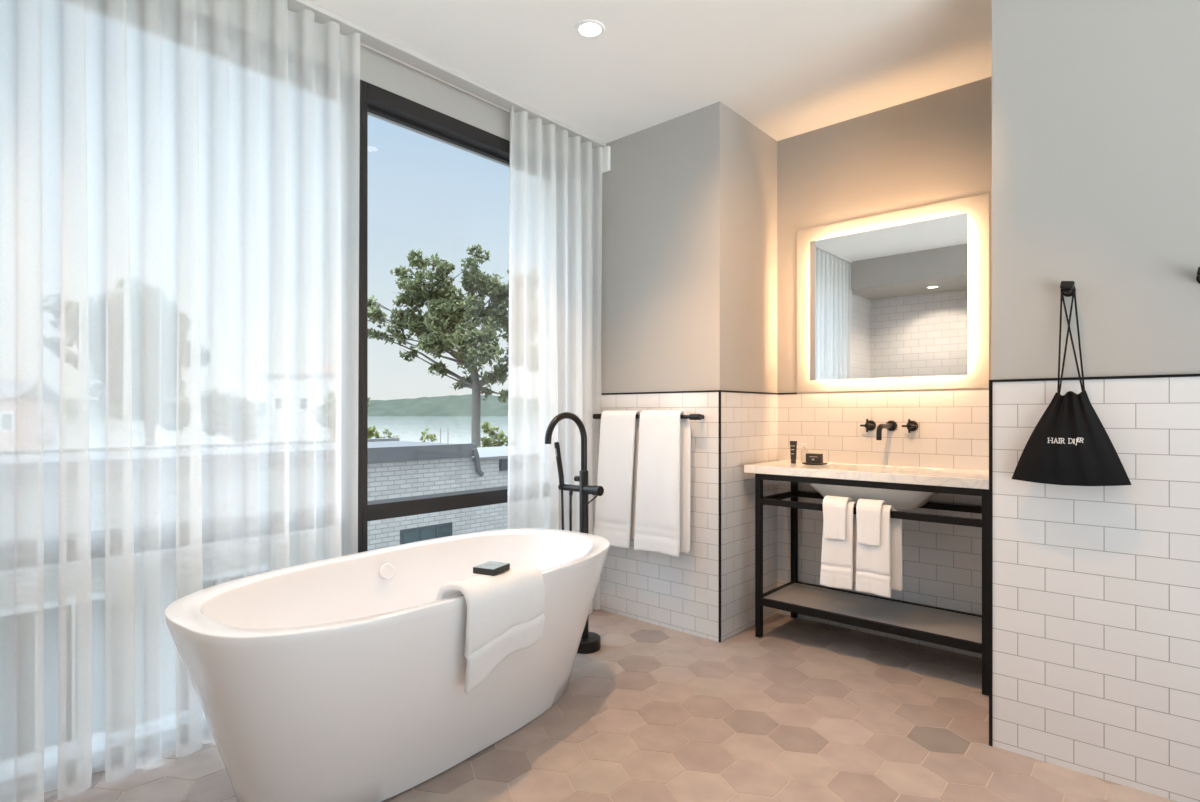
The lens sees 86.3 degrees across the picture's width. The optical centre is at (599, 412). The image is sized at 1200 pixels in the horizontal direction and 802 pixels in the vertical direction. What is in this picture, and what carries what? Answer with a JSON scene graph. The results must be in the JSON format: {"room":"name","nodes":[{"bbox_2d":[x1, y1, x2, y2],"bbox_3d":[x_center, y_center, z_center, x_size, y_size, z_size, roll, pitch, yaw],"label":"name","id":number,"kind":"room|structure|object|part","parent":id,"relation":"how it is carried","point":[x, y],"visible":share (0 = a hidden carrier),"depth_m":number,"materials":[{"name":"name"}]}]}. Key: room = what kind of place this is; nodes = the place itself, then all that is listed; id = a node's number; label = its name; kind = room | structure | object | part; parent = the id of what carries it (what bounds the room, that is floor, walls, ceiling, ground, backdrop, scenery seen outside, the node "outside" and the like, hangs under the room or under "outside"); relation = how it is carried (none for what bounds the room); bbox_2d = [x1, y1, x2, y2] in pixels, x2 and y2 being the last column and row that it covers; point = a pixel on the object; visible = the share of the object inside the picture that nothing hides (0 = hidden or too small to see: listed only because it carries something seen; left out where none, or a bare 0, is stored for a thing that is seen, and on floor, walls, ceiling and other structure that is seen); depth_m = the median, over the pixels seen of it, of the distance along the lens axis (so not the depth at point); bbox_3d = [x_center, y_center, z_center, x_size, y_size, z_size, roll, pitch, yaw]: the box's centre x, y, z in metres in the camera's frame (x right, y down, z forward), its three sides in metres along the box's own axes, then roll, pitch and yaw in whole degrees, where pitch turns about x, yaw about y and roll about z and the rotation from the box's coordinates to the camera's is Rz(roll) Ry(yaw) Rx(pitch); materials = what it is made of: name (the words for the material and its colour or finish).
{"room":"hotel bathroom","nodes":[
{"label":"hotel bathroom","id":0,"kind":"room"},
{"bbox_2d":[360,45,509,140],"bbox_3d":[-1.339,-0.208,2.498,0.160,2.727,3.674,0,0,42],"label":"wall","id":1,"kind":"structure","parent":0,"point":[377,69],"depth_m":2.99,"materials":[{"name":"grey paint"}]},
{"bbox_2d":[362,80,509,551],"bbox_3d":[-0.634,-0.135,3.260,0.120,2.580,1.289,0,0,42],"label":"window","id":2,"kind":"structure","parent":1,"relation":"in","point":[378,101],"depth_m":2.91,"materials":[{"name":"brown metal"}]},
{"bbox_2d":[368,112,509,166],"bbox_3d":[-2.093,-3.895,1.860,0.120,17.900,60.000,0,0,42],"label":"wall","id":3,"kind":"structure","parent":0,"point":[370,114],"depth_m":3.32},
{"bbox_2d":[358,79,361,552],"bbox_3d":[-1.498,-0.135,2.289,0.120,2.580,1.311,0,0,42],"label":"window","id":4,"kind":"structure","parent":3,"relation":"in","point":[360,156],"depth_m":2.73,"materials":[{"name":"brown metal"}]},
{"bbox_2d":[44,609,1176,801],"bbox_3d":[0.370,1.215,1.169,4.480,0.120,4.919,0,0,42],"label":"floor","id":5,"kind":"structure","parent":0,"point":[805,710],"depth_m":2.26,"materials":[{"name":"tile"}]},
{"bbox_2d":[164,528,609,801],"bbox_3d":[-0.609,0.855,2.337,0.845,0.600,1.650,0,0,42],"label":"bathtub","id":6,"kind":"object","parent":5,"relation":"on","point":[342,678],"visible":0.93,"depth_m":1.89,"materials":[{"name":"white ceramic"}]},
{"bbox_2d":[436,565,544,692],"bbox_3d":[-0.339,0.688,2.081,0.149,0.344,0.386,0,0,37],"label":"towel","id":7,"kind":"object","parent":6,"relation":"on","point":[505,615],"visible":0.95,"depth_m":2.01,"materials":[{"name":"white fabric"}]},
{"bbox_2d":[473,561,509,575],"bbox_3d":[-0.353,0.506,2.087,0.080,0.021,0.096,0,0,24],"label":"carton","id":8,"kind":"object","parent":7,"relation":"on","point":[492,568],"visible":1,"depth_m":2.06,"materials":[{"name":"black cardboard"}]},
{"bbox_2d":[545,412,603,653],"bbox_3d":[-0.113,0.575,3.101,0.265,1.160,0.322,0,0,4],"label":"tap","id":9,"kind":"object","parent":5,"relation":"on","point":[590,642],"visible":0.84,"depth_m":3.13,"materials":[{"name":"black metal"}]},
{"bbox_3d":[-0.160,0.139,3.056,0.031,0.288,0.275,0,0,42],"label":"spout","id":10,"kind":"part","parent":9,"relation":"part of","materials":[{"name":"black metal"}]},
{"bbox_3d":[-0.012,0.375,3.089,0.043,0.049,0.049,0,0,42],"label":"temperature handle","id":11,"kind":"part","parent":9,"relation":"part of","materials":[{"name":"black metal"}]},
{"bbox_2d":[744,460,988,696],"bbox_3d":[1.341,0.713,3.110,1.176,0.885,0.460,0,0,42],"label":"stand","id":12,"kind":"object","parent":5,"relation":"on","point":[901,487],"visible":0.73,"depth_m":3.03,"materials":[{"name":"black metal"}]},
{"bbox_3d":[0.819,0.730,3.293,0.030,0.839,0.030,0,0,42],"label":"leg","id":13,"kind":"part","parent":12,"relation":"part of","materials":[{"name":"black metal"}]},
{"bbox_3d":[0.956,0.453,3.447,0.030,0.030,0.382,0,0,42],"label":"rail","id":14,"kind":"part","parent":12,"relation":"part of","materials":[{"name":"black metal"}]},
{"bbox_2d":[790,441,796,463],"bbox_3d":[1.035,0.210,3.426,0.033,0.120,0.032,0,0,-5],"label":"tube","id":15,"kind":"object","parent":12,"relation":"on","point":[793,444],"visible":1,"depth_m":3.42,"materials":[{"name":"black plastic"}]},
{"bbox_3d":[1.093,0.730,3.601,0.030,0.839,0.030,0,0,42],"label":"leg","id":16,"kind":"part","parent":12,"relation":"part of","materials":[{"name":"black metal"}]},
{"bbox_2d":[802,462,827,464],"bbox_3d":[1.124,0.266,3.350,0.120,0.009,0.084,0,0,42],"label":"soap dish","id":17,"kind":"object","parent":12,"relation":"on","point":[805,463],"visible":0.84,"depth_m":3.33,"materials":[{"name":"black ceramic"}]},
{"bbox_2d":[806,453,822,462],"bbox_3d":[1.122,0.237,3.351,0.080,0.048,0.035,0,0,42],"label":"soap box","id":18,"kind":"object","parent":17,"relation":"on","point":[810,457],"visible":1,"depth_m":3.33,"materials":[{"name":"black cardboard"}]},
{"bbox_2d":[823,496,851,539],"bbox_3d":[1.122,0.493,3.022,0.115,0.197,0.096,0,0,42],"label":"cloth","id":19,"kind":"object","parent":12,"relation":"hanging from","point":[834,507],"visible":0.93,"depth_m":2.99,"materials":[{"name":"white fabric"}]},
{"bbox_2d":[820,501,856,589],"bbox_3d":[1.129,0.617,3.015,0.171,0.408,0.071,0,0,42],"label":"hand towel","id":20,"kind":"object","parent":12,"relation":"hanging from","point":[838,556],"visible":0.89,"depth_m":2.99,"materials":[{"name":"white fabric"}]},
{"bbox_2d":[744,460,988,488],"bbox_3d":[1.341,0.290,3.110,1.176,0.040,0.460,0,0,42],"label":"countertop","id":21,"kind":"structure","parent":12,"relation":"on","point":[962,478],"depth_m":3.01,"materials":[{"name":"white stone"}]},
{"bbox_3d":[1.337,0.325,3.108,1.049,0.030,0.442,0,0,42],"label":"rail","id":22,"kind":"part","parent":12,"relation":"part of","materials":[{"name":"black metal"}]},
{"bbox_3d":[1.337,0.966,3.108,1.049,0.035,0.442,0,0,42],"label":"shelf frame","id":23,"kind":"part","parent":12,"relation":"part of","materials":[{"name":"black metal"}]},
{"bbox_2d":[809,483,937,509],"bbox_3d":[1.339,0.382,3.124,0.650,0.142,0.380,0,0,42],"label":"sink basin","id":24,"kind":"object","parent":12,"relation":"in","point":[899,499],"depth_m":2.97,"materials":[{"name":"white ceramic"}]},
{"bbox_2d":[855,504,902,597],"bbox_3d":[1.261,0.617,2.898,0.188,0.408,0.071,0,0,42],"label":"hand towel","id":25,"kind":"object","parent":12,"relation":"hanging from","point":[878,568],"visible":0.87,"depth_m":2.87,"materials":[{"name":"white fabric"}]},
{"bbox_2d":[856,498,886,545],"bbox_3d":[1.238,0.495,2.918,0.112,0.201,0.096,0,0,42],"label":"cloth","id":26,"kind":"object","parent":25,"relation":"on","point":[868,511],"visible":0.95,"depth_m":2.88,"materials":[{"name":"white fabric"}]},
{"bbox_3d":[1.473,0.453,3.262,0.989,0.030,0.030,0,0,42],"label":"rail","id":27,"kind":"part","parent":12,"relation":"part of","materials":[{"name":"black metal"}]},
{"bbox_3d":[1.580,0.730,2.616,0.030,0.839,0.030,0,0,42],"label":"leg","id":28,"kind":"part","parent":12,"relation":"part of","materials":[{"name":"black metal"}]},
{"bbox_2d":[288,0,991,142],"bbox_3d":[0.370,-1.647,1.169,4.480,0.150,4.919,0,0,42],"label":"ceiling","id":29,"kind":"structure","parent":0,"point":[789,68],"depth_m":2.77,"materials":[{"name":"white paint"}]},
{"bbox_2d":[287,0,605,147],"bbox_3d":[-0.907,-1.562,2.729,0.078,0.021,2.754,0,0,42],"label":"track","id":30,"kind":"object","parent":29,"relation":"attached to","point":[321,15],"visible":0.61,"depth_m":2.87,"materials":[{"name":"grey metal"}]},
{"bbox_2d":[0,0,359,801],"bbox_3d":[-1.407,-0.199,2.177,0.105,2.692,1.217,0,0,42],"label":"sheer curtain","id":31,"kind":"object","parent":30,"relation":"hanging from","point":[179,179],"visible":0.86,"depth_m":2.08,"materials":[{"name":"white fabric"}]},
{"bbox_2d":[507,105,602,613],"bbox_3d":[-0.241,-0.199,3.479,0.076,2.692,0.710,0,0,42],"label":"sheer curtain","id":32,"kind":"object","parent":30,"relation":"hanging from","point":[555,188],"visible":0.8,"depth_m":3.44,"materials":[{"name":"white fabric"}]},
{"bbox_2d":[575,20,604,38],"bbox_3d":[-0.041,-1.569,2.620,0.124,0.006,0.124,0,0,42],"label":"recessed light","id":33,"kind":"object","parent":29,"relation":"in","point":[590,29],"visible":1,"depth_m":2.62,"materials":[{"name":"white paint"}]},
{"bbox_2d":[579,23,600,35],"bbox_3d":[-0.041,-1.570,2.620,0.092,0.002,0.092,0,0,-17],"label":"diffuser","id":34,"kind":"object","parent":33,"relation":"attached to","point":[585,29],"depth_m":2.62,"materials":[{"name":"white plastic"}]},
{"bbox_2d":[600,101,777,641],"bbox_3d":[0.467,-0.208,3.859,1.050,2.727,0.769,0,0,42],"label":"wall","id":35,"kind":"structure","parent":0,"point":[689,297],"depth_m":3.43,"materials":[{"name":"grey paint"}]},
{"bbox_2d":[602,146,610,172],"bbox_3d":[0.029,-1.474,3.725,0.073,0.143,0.022,0,0,42],"label":"wall sensor","id":36,"kind":"object","parent":35,"relation":"attached to","point":[606,159],"visible":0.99,"depth_m":3.71,"materials":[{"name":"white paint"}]},
{"bbox_2d":[593,414,703,419],"bbox_3d":[0.254,0.020,3.479,0.720,0.031,0.084,0,0,42],"label":"towel bar","id":37,"kind":"object","parent":35,"relation":"attached to","point":[595,416],"visible":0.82,"depth_m":3.27,"materials":[{"name":"black metal"}]},
{"bbox_2d":[594,410,639,547],"bbox_3d":[0.092,0.365,3.585,0.310,0.758,0.070,0,0,42],"label":"bath towel","id":38,"kind":"object","parent":37,"relation":"hanging from","point":[615,509],"visible":0.98,"depth_m":3.54,"materials":[{"name":"white fabric"}]},
{"bbox_2d":[634,410,690,556],"bbox_3d":[0.325,0.363,3.378,0.329,0.755,0.070,0,0,42],"label":"bath towel","id":39,"kind":"object","parent":37,"relation":"hanging from","point":[662,512],"visible":1,"depth_m":3.34,"materials":[{"name":"white fabric"}]},
{"bbox_3d":[0.241,0.020,3.454,0.680,0.020,0.020,0,0,42],"label":"rail","id":40,"kind":"part","parent":37,"relation":"part of","materials":[{"name":"black metal"}]},
{"bbox_2d":[601,390,720,394],"bbox_3d":[0.281,-0.111,3.511,0.874,0.008,0.008,0,0,42],"label":"trim","id":41,"kind":"structure","parent":35,"relation":"attached to","point":[707,390],"depth_m":3.45,"materials":[{"name":"black metal"}]},
{"bbox_2d":[719,392,720,642],"bbox_3d":[0.604,0.524,3.225,0.010,1.262,0.010,0,0,42],"label":"trim","id":42,"kind":"structure","parent":35,"relation":"attached to","point":[719,392],"depth_m":3.22,"materials":[{"name":"black metal"}]},
{"bbox_2d":[777,76,991,657],"bbox_3d":[1.529,-0.208,3.340,1.234,2.727,0.134,0,0,42],"label":"wall","id":43,"kind":"structure","parent":0,"point":[935,148],"depth_m":3.27,"materials":[{"name":"grey paint"}]},
{"bbox_2d":[721,390,796,393],"bbox_3d":[0.859,-0.111,3.426,0.121,0.008,0.635,0,0,42],"label":"trim","id":44,"kind":"structure","parent":43,"relation":"attached to","point":[721,390],"depth_m":3.49,"materials":[{"name":"black metal"}]},
{"bbox_2d":[860,419,917,439],"bbox_3d":[1.425,0.082,3.205,0.272,0.102,0.206,0,0,42],"label":"tap","id":45,"kind":"object","parent":43,"relation":"attached to","point":[870,425],"visible":1,"depth_m":3.21,"materials":[{"name":"black metal"}]},
{"bbox_3d":[1.424,0.093,3.200,0.025,0.080,0.198,0,0,42],"label":"spout","id":46,"kind":"part","parent":45,"relation":"part of","materials":[{"name":"black metal"}]},
{"bbox_2d":[797,193,988,391],"bbox_3d":[1.452,-0.573,3.291,0.946,0.913,0.050,0,0,42],"label":"mirror","id":47,"kind":"object","parent":43,"relation":"attached to","point":[898,300],"visible":0.89,"depth_m":3.23,"materials":[{"name":"white mirror"}]},
{"bbox_2d":[810,213,967,379],"bbox_3d":[1.444,-0.561,3.268,0.768,0.764,0.005,0,0,42],"label":"mirror glass","id":48,"kind":"object","parent":47,"relation":"attached to","point":[888,302],"depth_m":3.23,"materials":[{"name":"white"}]},
{"bbox_2d":[992,0,1199,801],"bbox_3d":[2.517,-0.208,1.871,2.204,2.727,1.017,0,0,42],"label":"wall","id":49,"kind":"structure","parent":0,"point":[1096,103],"depth_m":2.02,"materials":[{"name":"white tile"}]},
{"bbox_2d":[989,382,992,745],"bbox_3d":[1.358,0.524,2.223,0.010,1.262,0.010,0,0,42],"label":"trim","id":50,"kind":"structure","parent":49,"relation":"attached to","point":[990,383],"depth_m":2.22,"materials":[{"name":"black metal"}]},
{"bbox_2d":[1060,281,1075,296],"bbox_3d":[1.503,-0.400,2.056,0.038,0.045,0.062,0,0,42],"label":"robe hook","id":51,"kind":"object","parent":49,"relation":"attached to","point":[1067,287],"visible":0.89,"depth_m":2.04,"materials":[{"name":"black metal"}]},
{"bbox_2d":[1012,286,1131,485],"bbox_3d":[1.487,-0.094,2.032,0.310,0.647,0.072,0,0,42],"label":"drawstring bag","id":52,"kind":"object","parent":51,"relation":"hanging from","point":[1069,445],"visible":0.99,"depth_m":2.02,"materials":[{"name":"black fabric"}]},
{"bbox_3d":[1.499,-0.238,2.036,0.065,0.359,0.038,0,0,42],"label":"cord","id":53,"kind":"part","parent":52,"relation":"part of","materials":[{"name":"black fabric"}]},
{"bbox_3d":[1.505,-0.238,2.042,0.072,0.359,0.033,0,0,42],"label":"cord","id":54,"kind":"part","parent":52,"relation":"part of","materials":[{"name":"black fabric"}]},
{"bbox_2d":[989,374,1199,381],"bbox_3d":[2.126,-0.111,1.539,2.068,0.008,0.008,0,0,42],"label":"trim","id":55,"kind":"structure","parent":49,"relation":"attached to","point":[1169,375],"depth_m":2.01,"materials":[{"name":"black metal"}]},
{"bbox_2d":[1196,267,1199,283],"bbox_3d":[1.743,-0.397,1.843,0.038,0.045,0.062,0,0,42],"label":"robe hook","id":56,"kind":"object","parent":49,"relation":"attached to","point":[1198,270],"visible":1,"depth_m":1.84,"materials":[{"name":"black metal"}]},
{"label":"outside","id":57,"kind":"structure","parent":0,"visible":0},
{"bbox_2d":[368,394,507,415],"bbox_3d":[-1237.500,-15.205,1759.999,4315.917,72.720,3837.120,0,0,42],"label":"shore","id":58,"kind":"structure","parent":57,"point":[450,405],"depth_m":1561.61,"materials":[{"name":"green plant"}]},
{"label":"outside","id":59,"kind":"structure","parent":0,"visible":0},
{"bbox_3d":[-19.143,5.305,37.090,72.100,0.500,150.000,0,0,42],"label":"ground","id":60,"kind":"structure","parent":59,"visible":0},
{"bbox_2d":[368,426,379,438],"bbox_3d":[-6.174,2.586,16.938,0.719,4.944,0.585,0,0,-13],"label":"shrub","id":61,"kind":"object","parent":60,"relation":"on","point":[371,433],"visible":0.2,"depth_m":16.84,"materials":[{"name":"green plant"}]},
{"bbox_2d":[380,429,399,437],"bbox_3d":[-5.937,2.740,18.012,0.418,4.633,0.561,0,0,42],"label":"shrub","id":62,"kind":"object","parent":60,"relation":"on","point":[385,432],"visible":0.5,"depth_m":17.94,"materials":[{"name":"green plant"}]},
{"bbox_2d":[419,428,437,441],"bbox_3d":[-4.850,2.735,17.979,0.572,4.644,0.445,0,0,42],"label":"shrub","id":63,"kind":"object","parent":60,"relation":"on","point":[430,436],"visible":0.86,"depth_m":17.97,"materials":[{"name":"green plant"}]},
{"bbox_2d":[368,438,507,550],"bbox_3d":[-6.573,2.785,8.520,2.854,4.540,22.100,0,0,42],"label":"brick building","id":64,"kind":"structure","parent":60,"relation":"on","point":[396,468],"depth_m":10.85,"materials":[{"name":"white brick"},{"name":"grey metal"},{"name":"dark glass"}]},
{"bbox_3d":[-3.110,2.399,10.496,0.016,0.892,0.277,0,0,42],"label":"pane","id":65,"kind":"part","parent":64,"relation":"part of","materials":[{"name":"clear glass"}]},
{"bbox_3d":[-2.899,2.399,10.733,0.016,0.892,0.277,0,0,42],"label":"pane","id":66,"kind":"part","parent":64,"relation":"part of","materials":[{"name":"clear glass"}]},
{"bbox_3d":[-2.689,2.399,10.970,0.016,0.892,0.277,0,0,42],"label":"pane","id":67,"kind":"part","parent":64,"relation":"part of","materials":[{"name":"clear glass"}]},
{"bbox_3d":[-2.177,0.881,11.440,0.113,0.521,0.299,0,0,19],"label":"gutter spout","id":68,"kind":"part","parent":64,"relation":"part of","materials":[{"name":"grey metal"}]},
{"bbox_2d":[368,244,508,447],"bbox_3d":[-5.271,-0.619,23.758,7.294,11.361,3.786,0,0,-5],"label":"tree","id":69,"kind":"object","parent":60,"relation":"on","point":[447,310],"visible":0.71,"depth_m":23.64,"materials":[{"name":"green plant"}]},
{"bbox_2d":[478,421,507,447],"bbox_3d":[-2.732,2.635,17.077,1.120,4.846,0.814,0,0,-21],"label":"shrub","id":70,"kind":"object","parent":60,"relation":"on","point":[492,442],"visible":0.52,"depth_m":16.92,"materials":[{"name":"green plant"}]},
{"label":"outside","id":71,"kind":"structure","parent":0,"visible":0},
{"bbox_2d":[368,416,507,446],"bbox_3d":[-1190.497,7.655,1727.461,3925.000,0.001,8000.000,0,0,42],"label":"lake","id":72,"kind":"structure","parent":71,"point":[454,429],"depth_m":362.94,"materials":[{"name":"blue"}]}
]}

